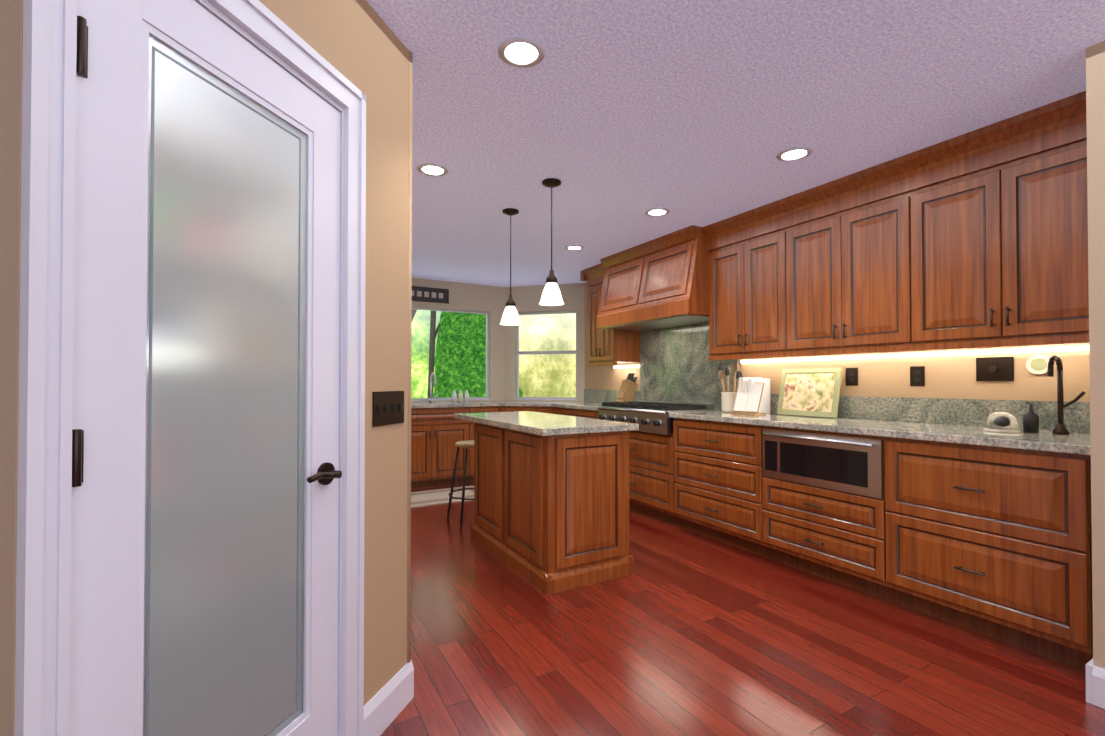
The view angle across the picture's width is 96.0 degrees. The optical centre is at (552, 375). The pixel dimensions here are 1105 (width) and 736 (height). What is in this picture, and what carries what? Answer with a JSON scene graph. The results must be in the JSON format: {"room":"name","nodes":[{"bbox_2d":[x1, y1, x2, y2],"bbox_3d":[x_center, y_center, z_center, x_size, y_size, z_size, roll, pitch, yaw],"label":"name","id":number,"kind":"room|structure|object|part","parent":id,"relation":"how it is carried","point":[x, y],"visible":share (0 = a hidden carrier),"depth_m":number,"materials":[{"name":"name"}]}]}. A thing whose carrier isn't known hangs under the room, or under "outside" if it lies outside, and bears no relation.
{"room":"kitchen","nodes":[
{"label":"kitchen","id":0,"kind":"room"},
{"bbox_2d":[0,0,21,735],"bbox_3d":[-1.820,-0.028,0.288,2.200,2.400,0.140,0,-1,-30],"label":"wall","id":1,"kind":"structure","parent":0,"point":[10,46],"depth_m":0.77,"materials":[{"name":"beige paint"}]},
{"bbox_2d":[12,0,408,735],"bbox_3d":[-0.737,-0.015,1.331,0.120,2.400,1.130,0,-1,15],"label":"wall","id":2,"kind":"structure","parent":0,"point":[358,44],"depth_m":1.68,"materials":[{"name":"beige paint"}]},
{"bbox_2d":[14,0,365,735],"bbox_3d":[-0.767,0.146,1.181,0.141,2.073,0.826,0,-1,15],"label":"door frame","id":3,"kind":"structure","parent":2,"relation":"attached to","point":[46,386],"depth_m":0.81,"materials":[{"name":"white wood"}]},
{"bbox_2d":[69,0,341,735],"bbox_3d":[-0.716,0.191,1.156,0.102,1.967,0.672,0,-1,15],"label":"pantry door","id":4,"kind":"structure","parent":2,"relation":"in","point":[206,474],"depth_m":1.08,"materials":[{"name":"white"}]},
{"bbox_2d":[372,391,403,426],"bbox_3d":[-0.561,0.111,1.716,0.012,0.115,0.180,0,-1,15],"label":"switch plate","id":5,"kind":"object","parent":2,"relation":"attached to","point":[387,407],"visible":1,"depth_m":1.70,"materials":[{"name":"brown metal"}]},
{"bbox_2d":[364,660,413,735],"bbox_3d":[-1.627,1.111,0.754,3.010,0.135,0.815,0,-1,-30],"label":"baseboard","id":6,"kind":"structure","parent":2,"relation":"attached to","point":[388,702],"depth_m":1.69,"materials":[{"name":"white wood"}]},
{"bbox_2d":[407,51,411,662],"bbox_3d":[-1.591,0.011,3.587,0.140,2.400,4.087,0,-1,-30],"label":"wall","id":7,"kind":"structure","parent":0,"point":[409,371],"depth_m":1.84,"materials":[{"name":"beige paint"}]},
{"bbox_2d":[411,278,504,401],"bbox_3d":[-1.658,0.038,5.984,2.420,2.400,0.150,0,-1,-30],"label":"wall","id":8,"kind":"structure","parent":0,"point":[476,297],"depth_m":6.39,"materials":[{"name":"beige paint"}]},
{"bbox_2d":[412,286,448,303],"bbox_3d":[-1.668,-0.976,5.891,0.900,0.175,0.021,0,-1,-30],"label":"sign","id":9,"kind":"object","parent":8,"relation":"attached to","point":[429,294],"visible":0.56,"depth_m":5.99,"materials":[{"name":"grey"}]},
{"bbox_2d":[411,306,489,400],"bbox_3d":[-1.518,-0.264,6.039,1.613,1.133,0.100,0,-1,-30],"label":"window","id":10,"kind":"structure","parent":8,"relation":"in","point":[487,397],"depth_m":6.38,"materials":[{"name":"grey"}]},
{"bbox_2d":[505,283,584,400],"bbox_3d":[-0.066,0.043,6.412,1.211,2.400,0.150,0,-1,15],"label":"wall","id":11,"kind":"structure","parent":0,"point":[526,298],"depth_m":6.38,"materials":[{"name":"beige paint"}]},
{"bbox_2d":[514,310,577,399],"bbox_3d":[-0.078,-0.260,6.393,0.838,1.133,0.100,0,-1,15],"label":"window","id":12,"kind":"structure","parent":11,"relation":"in","point":[517,352],"depth_m":6.40,"materials":[{"name":"grey"}]},
{"bbox_2d":[366,0,1104,286],"bbox_3d":[-0.316,-1.210,1.793,6.000,0.001,8.850,0,-1,-30],"label":"ceiling","id":13,"kind":"structure","parent":0,"point":[618,118],"depth_m":2.19,"materials":[{"name":"paint"}]},
{"bbox_2d":[417,163,447,175],"bbox_3d":[-0.694,-1.192,2.883,0.176,0.009,0.176,0,-1,-30],"label":"recessed light","id":14,"kind":"object","parent":13,"relation":"in","point":[431,169],"visible":1,"depth_m":2.88,"materials":[{"name":"white"}]},
{"bbox_2d":[500,208,520,324],"bbox_3d":[-0.302,-0.779,3.584,0.156,0.819,0.156,0,-1,-30],"label":"pendant light","id":15,"kind":"object","parent":13,"relation":"hanging from","point":[510,316],"visible":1,"depth_m":3.55,"materials":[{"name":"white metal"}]},
{"bbox_2d":[498,36,544,67],"bbox_3d":[-0.116,-1.204,1.855,0.176,0.009,0.176,0,-1,-30],"label":"recessed light","id":16,"kind":"object","parent":13,"relation":"in","point":[521,51],"visible":1,"depth_m":1.85,"materials":[{"name":"white"}]},
{"bbox_2d":[539,178,563,305],"bbox_3d":[-0.005,-0.818,3.063,0.156,0.754,0.156,0,-1,-30],"label":"pendant light","id":17,"kind":"object","parent":13,"relation":"hanging from","point":[551,295],"visible":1,"depth_m":3.03,"materials":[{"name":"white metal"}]},
{"bbox_2d":[565,245,583,249],"bbox_3d":[0.202,-1.173,4.565,0.176,0.009,0.176,0,-1,-30],"label":"recessed light","id":18,"kind":"object","parent":13,"relation":"in","point":[574,247],"visible":1,"depth_m":4.56,"materials":[{"name":"white"}]},
{"bbox_2d":[645,208,669,215],"bbox_3d":[0.759,-1.184,3.605,0.176,0.009,0.176,0,-1,-30],"label":"recessed light","id":19,"kind":"object","parent":13,"relation":"in","point":[657,211],"visible":1,"depth_m":3.60,"materials":[{"name":"white"}]},
{"bbox_2d":[776,146,811,161],"bbox_3d":[1.305,-1.194,2.684,0.176,0.009,0.176,0,-1,-30],"label":"recessed light","id":20,"kind":"object","parent":13,"relation":"in","point":[794,153],"visible":1,"depth_m":2.68,"materials":[{"name":"white"}]},
{"bbox_2d":[380,483,1104,735],"bbox_3d":[-0.316,1.190,1.765,6.000,0.001,8.850,0,-1,-30],"label":"floor","id":21,"kind":"structure","parent":0,"point":[680,631],"depth_m":2.10,"materials":[{"name":"brown wood"}]},
{"bbox_2d":[411,415,470,489],"bbox_3d":[-1.457,0.794,5.651,0.849,0.880,0.607,0,-1,-30],"label":"base cabinet","id":22,"kind":"object","parent":21,"relation":"on","point":[433,448],"depth_m":5.44,"materials":[{"name":"brown wood"}]},
{"bbox_2d":[411,486,473,507],"bbox_3d":[-1.141,1.220,5.040,1.070,0.013,0.600,0,-1,-30],"label":"rug","id":23,"kind":"object","parent":21,"relation":"on","point":[429,497],"visible":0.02,"depth_m":4.99,"materials":[{"name":"beige fabric"}]},
{"bbox_2d":[447,440,473,527],"bbox_3d":[-0.667,0.890,4.209,0.424,0.659,0.424,0,-1,-30],"label":"bar stool","id":24,"kind":"object","parent":21,"relation":"on","point":[465,444],"visible":0.54,"depth_m":4.08,"materials":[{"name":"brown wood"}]},
{"bbox_2d":[471,422,473,482],"bbox_3d":[-0.927,0.798,5.952,0.370,0.880,0.607,0,-1,-30],"label":"base cabinet","id":25,"kind":"object","parent":21,"relation":"on","point":[472,423],"depth_m":5.62,"materials":[{"name":"brown wood"}]},
{"bbox_2d":[454,411,638,594],"bbox_3d":[-0.132,0.753,3.496,0.665,0.912,1.490,0,-1,-30],"label":"kitchen island","id":26,"kind":"object","parent":21,"relation":"on","point":[551,503],"visible":1,"depth_m":2.93,"materials":[{"name":"brown wood"}]},
{"bbox_2d":[555,411,594,418],"bbox_3d":[0.501,0.791,5.381,0.628,0.880,0.917,0,-1,-30],"label":"base cabinet","id":27,"kind":"object","parent":21,"relation":"on","point":[586,414],"depth_m":5.15,"materials":[{"name":"brown wood"}]},
{"bbox_2d":[595,403,721,522],"bbox_3d":[0.963,0.755,4.533,0.662,0.932,1.014,0,-1,-30],"label":"base cabinet","id":28,"kind":"object","parent":21,"relation":"on","point":[650,445],"depth_m":4.20,"materials":[{"name":"brown wood"}]},
{"bbox_2d":[411,400,594,418],"bbox_3d":[-0.759,0.329,5.255,2.948,0.038,1.994,0,-1,-30],"label":"countertop","id":29,"kind":"structure","parent":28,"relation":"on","point":[418,410],"depth_m":5.59,"materials":[{"name":"grey stone"}]},
{"bbox_2d":[429,372,438,401],"bbox_3d":[-1.372,0.138,5.854,0.117,0.355,0.205,0,-1,-30],"label":"sink faucet","id":30,"kind":"object","parent":29,"relation":"on","point":[431,399],"visible":1,"depth_m":5.89,"materials":[{"name":"silver metal"}]},
{"bbox_2d":[452,390,456,401],"bbox_3d":[-1.194,0.248,6.056,0.056,0.140,0.055,0,-1,-30],"label":"soap bottle","id":31,"kind":"object","parent":29,"relation":"on","point":[454,396],"depth_m":6.04,"materials":[{"name":"white plastic"}]},
{"bbox_2d":[458,390,462,401],"bbox_3d":[-1.125,0.248,6.095,0.056,0.140,0.055,0,-1,-30],"label":"soap bottle","id":32,"kind":"object","parent":29,"relation":"on","point":[460,395],"depth_m":6.07,"materials":[{"name":"white plastic"}]},
{"bbox_2d":[465,390,468,401],"bbox_3d":[-1.055,0.249,6.135,0.056,0.140,0.055,0,-1,-30],"label":"soap bottle","id":33,"kind":"object","parent":29,"relation":"on","point":[466,394],"depth_m":6.11,"materials":[{"name":"white plastic"}]},
{"bbox_2d":[616,373,637,401],"bbox_3d":[0.779,0.140,5.177,0.203,0.336,0.110,0,-1,-30],"label":"knife block","id":34,"kind":"object","parent":29,"relation":"on","point":[627,389],"visible":0.81,"depth_m":5.14,"materials":[{"name":"brown wood"}]},
{"bbox_2d":[597,400,713,434],"bbox_3d":[0.890,0.362,4.497,0.583,0.233,0.944,0,-1,-30],"label":"range","id":35,"kind":"object","parent":28,"relation":"in","point":[652,417],"depth_m":4.22,"materials":[{"name":"silver metal"}]},
{"bbox_2d":[619,403,706,406],"bbox_3d":[0.883,0.271,4.493,0.431,0.036,0.904,0,-1,-30],"label":"cooktop grate","id":36,"kind":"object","parent":28,"relation":"on","point":[620,404],"depth_m":4.33,"materials":[{"name":"black metal"}]},
{"bbox_2d":[671,419,758,554],"bbox_3d":[1.428,0.772,3.744,0.632,0.880,0.817,0,-1,-30],"label":"base cabinet","id":37,"kind":"object","parent":21,"relation":"on","point":[715,466],"depth_m":3.57,"materials":[{"name":"brown wood"}]},
{"bbox_2d":[759,427,878,596],"bbox_3d":[1.813,0.765,3.065,0.632,0.880,0.745,0,-1,-30],"label":"base cabinet","id":38,"kind":"object","parent":21,"relation":"on","point":[819,490],"depth_m":2.88,"materials":[{"name":"brown wood"}]},
{"bbox_3d":[1.534,0.494,2.910,0.059,0.307,0.721,0,-1,-30],"label":"microwave drawer","id":39,"kind":"part","parent":38,"relation":"part of","materials":[{"name":"silver metal"}]},
{"bbox_2d":[879,439,1092,670],"bbox_3d":[2.180,0.757,2.418,0.632,0.880,0.742,0,-1,-30],"label":"base cabinet","id":40,"kind":"object","parent":21,"relation":"on","point":[949,511],"depth_m":2.21,"materials":[{"name":"brown wood"}]},
{"bbox_2d":[671,411,1090,454],"bbox_3d":[1.792,0.304,3.092,0.648,0.038,2.380,0,-1,-30],"label":"countertop","id":41,"kind":"structure","parent":40,"relation":"on","point":[1078,442],"depth_m":2.58,"materials":[{"name":"grey stone"}]},
{"bbox_2d":[718,362,741,411],"bbox_3d":[1.445,0.095,4.029,0.195,0.399,0.181,0,-1,-30],"label":"utensil crock","id":42,"kind":"object","parent":41,"relation":"on","point":[728,398],"visible":0.98,"depth_m":3.98,"materials":[{"name":"beige ceramic"}]},
{"bbox_2d":[731,377,770,414],"bbox_3d":[1.551,0.152,3.809,0.285,0.280,0.220,0,-1,-30],"label":"cookbooks","id":43,"kind":"object","parent":41,"relation":"on","point":[753,396],"visible":1,"depth_m":3.79,"materials":[{"name":"white paper"}]},
{"bbox_2d":[777,368,842,417],"bbox_3d":[1.818,0.118,3.535,0.093,0.337,0.440,0,-1,-30],"label":"framed picture","id":44,"kind":"object","parent":41,"relation":"on","point":[814,392],"visible":0.96,"depth_m":3.51,"materials":[{"name":"beige paper"}]},
{"bbox_2d":[983,411,1020,432],"bbox_3d":[2.233,0.226,2.471,0.140,0.101,0.140,0,-1,-30],"label":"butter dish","id":45,"kind":"object","parent":41,"relation":"on","point":[1003,421],"visible":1,"depth_m":2.43,"materials":[{"name":"beige ceramic"}]},
{"bbox_2d":[1022,355,1085,434],"bbox_3d":[2.340,0.090,2.339,0.165,0.371,0.215,0,-1,-30],"label":"bronze faucet","id":46,"kind":"object","parent":41,"relation":"on","point":[1030,417],"visible":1,"depth_m":2.34,"materials":[{"name":"brown metal"}]},
{"bbox_2d":[585,282,1089,401],"bbox_3d":[1.599,0.018,4.249,0.150,2.400,4.585,0,-1,-30],"label":"wall","id":47,"kind":"structure","parent":0,"point":[951,376],"depth_m":2.95,"materials":[{"name":"beige paint"}]},
{"bbox_2d":[587,267,642,366],"bbox_3d":[0.662,-0.653,5.387,0.358,1.028,0.495,0,-1,-30],"label":"upper cabinet","id":48,"kind":"object","parent":47,"relation":"attached to","point":[609,347],"depth_m":5.23,"materials":[{"name":"brown wood"}]},
{"bbox_2d":[595,225,706,330],"bbox_3d":[1.000,-0.827,4.571,0.577,0.698,1.256,0,-1,-30],"label":"range hood","id":49,"kind":"object","parent":47,"relation":"attached to","point":[658,284],"depth_m":4.32,"materials":[{"name":"brown wood"}]},
{"bbox_2d":[707,199,786,358],"bbox_3d":[1.576,-0.671,3.778,0.358,1.028,0.685,0,-1,-30],"label":"upper cabinet","id":50,"kind":"object","parent":47,"relation":"attached to","point":[745,251],"depth_m":3.66,"materials":[{"name":"brown wood"}]},
{"bbox_2d":[584,322,1089,433],"bbox_3d":[1.526,-0.113,4.200,0.021,0.820,4.561,0,-1,-30],"label":"backsplash","id":51,"kind":"structure","parent":47,"relation":"attached to","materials":[{"name":"green stone"}]},
{"bbox_2d":[846,368,857,385],"bbox_3d":[2.017,0.008,3.351,0.008,0.120,0.076,0,-1,-30],"label":"electrical outlet","id":52,"kind":"object","parent":47,"relation":"attached to","point":[851,376],"visible":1,"depth_m":3.35,"materials":[{"name":"brown plastic"}]},
{"bbox_2d":[783,159,930,354],"bbox_3d":[1.932,-0.679,3.151,0.358,1.028,0.758,0,-1,-30],"label":"upper cabinet","id":53,"kind":"object","parent":47,"relation":"attached to","point":[845,240],"depth_m":3.02,"materials":[{"name":"brown wood"}]},
{"bbox_2d":[910,366,924,385],"bbox_3d":[2.209,0.004,3.012,0.008,0.120,0.076,0,-1,-30],"label":"electrical outlet","id":54,"kind":"object","parent":47,"relation":"attached to","point":[917,375],"visible":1,"depth_m":3.01,"materials":[{"name":"brown plastic"}]},
{"bbox_2d":[976,357,1013,380],"bbox_3d":[2.382,-0.035,2.685,0.031,0.130,0.160,0,-1,-30],"label":"dimmer switch","id":55,"kind":"object","parent":47,"relation":"attached to","point":[994,368],"visible":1,"depth_m":2.68,"materials":[{"name":"brown plastic"}]},
{"bbox_2d":[903,91,1088,350],"bbox_3d":[2.312,-0.686,2.481,0.358,1.028,0.783,0,-1,-30],"label":"upper cabinet","id":56,"kind":"object","parent":47,"relation":"attached to","point":[997,214],"depth_m":2.38,"materials":[{"name":"brown wood"}]},
{"bbox_2d":[1026,355,1049,373],"bbox_3d":[2.478,-0.057,2.533,0.014,0.100,0.100,0,-1,-30],"label":"plate","id":57,"kind":"object","parent":47,"relation":"attached to","point":[1036,364],"visible":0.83,"depth_m":2.53,"materials":[{"name":"beige ceramic"}]},
{"bbox_2d":[1086,40,1104,668],"bbox_3d":[3.206,-0.024,0.608,0.950,2.400,3.335,0,-1,-30],"label":"wall block","id":58,"kind":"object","parent":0,"point":[1095,87],"visible":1,"depth_m":1.81,"materials":[{"name":"beige paint"}]},
{"bbox_2d":[1085,659,1104,708],"bbox_3d":[2.826,1.106,0.388,0.116,0.135,3.351,0,-1,-30],"label":"baseboard","id":59,"kind":"structure","parent":58,"relation":"attached to","point":[1095,685],"depth_m":1.80,"materials":[{"name":"white wood"}]},
{"label":"outside","id":60,"kind":"structure","parent":0,"visible":0},
{"bbox_2d":[411,310,575,397],"bbox_3d":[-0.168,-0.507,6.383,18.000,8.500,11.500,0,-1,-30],"label":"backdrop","id":61,"kind":"structure","parent":60,"point":[547,375],"depth_m":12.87,"materials":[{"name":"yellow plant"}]},
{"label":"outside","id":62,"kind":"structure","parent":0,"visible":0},
{"bbox_2d":[412,309,522,397],"bbox_3d":[-2.201,-0.525,9.577,3.675,6.408,2.258,0,-1,-30],"label":"hedge","id":63,"kind":"object","parent":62,"point":[458,361],"visible":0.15,"depth_m":9.79,"materials":[{"name":"green plant"}]}
]}

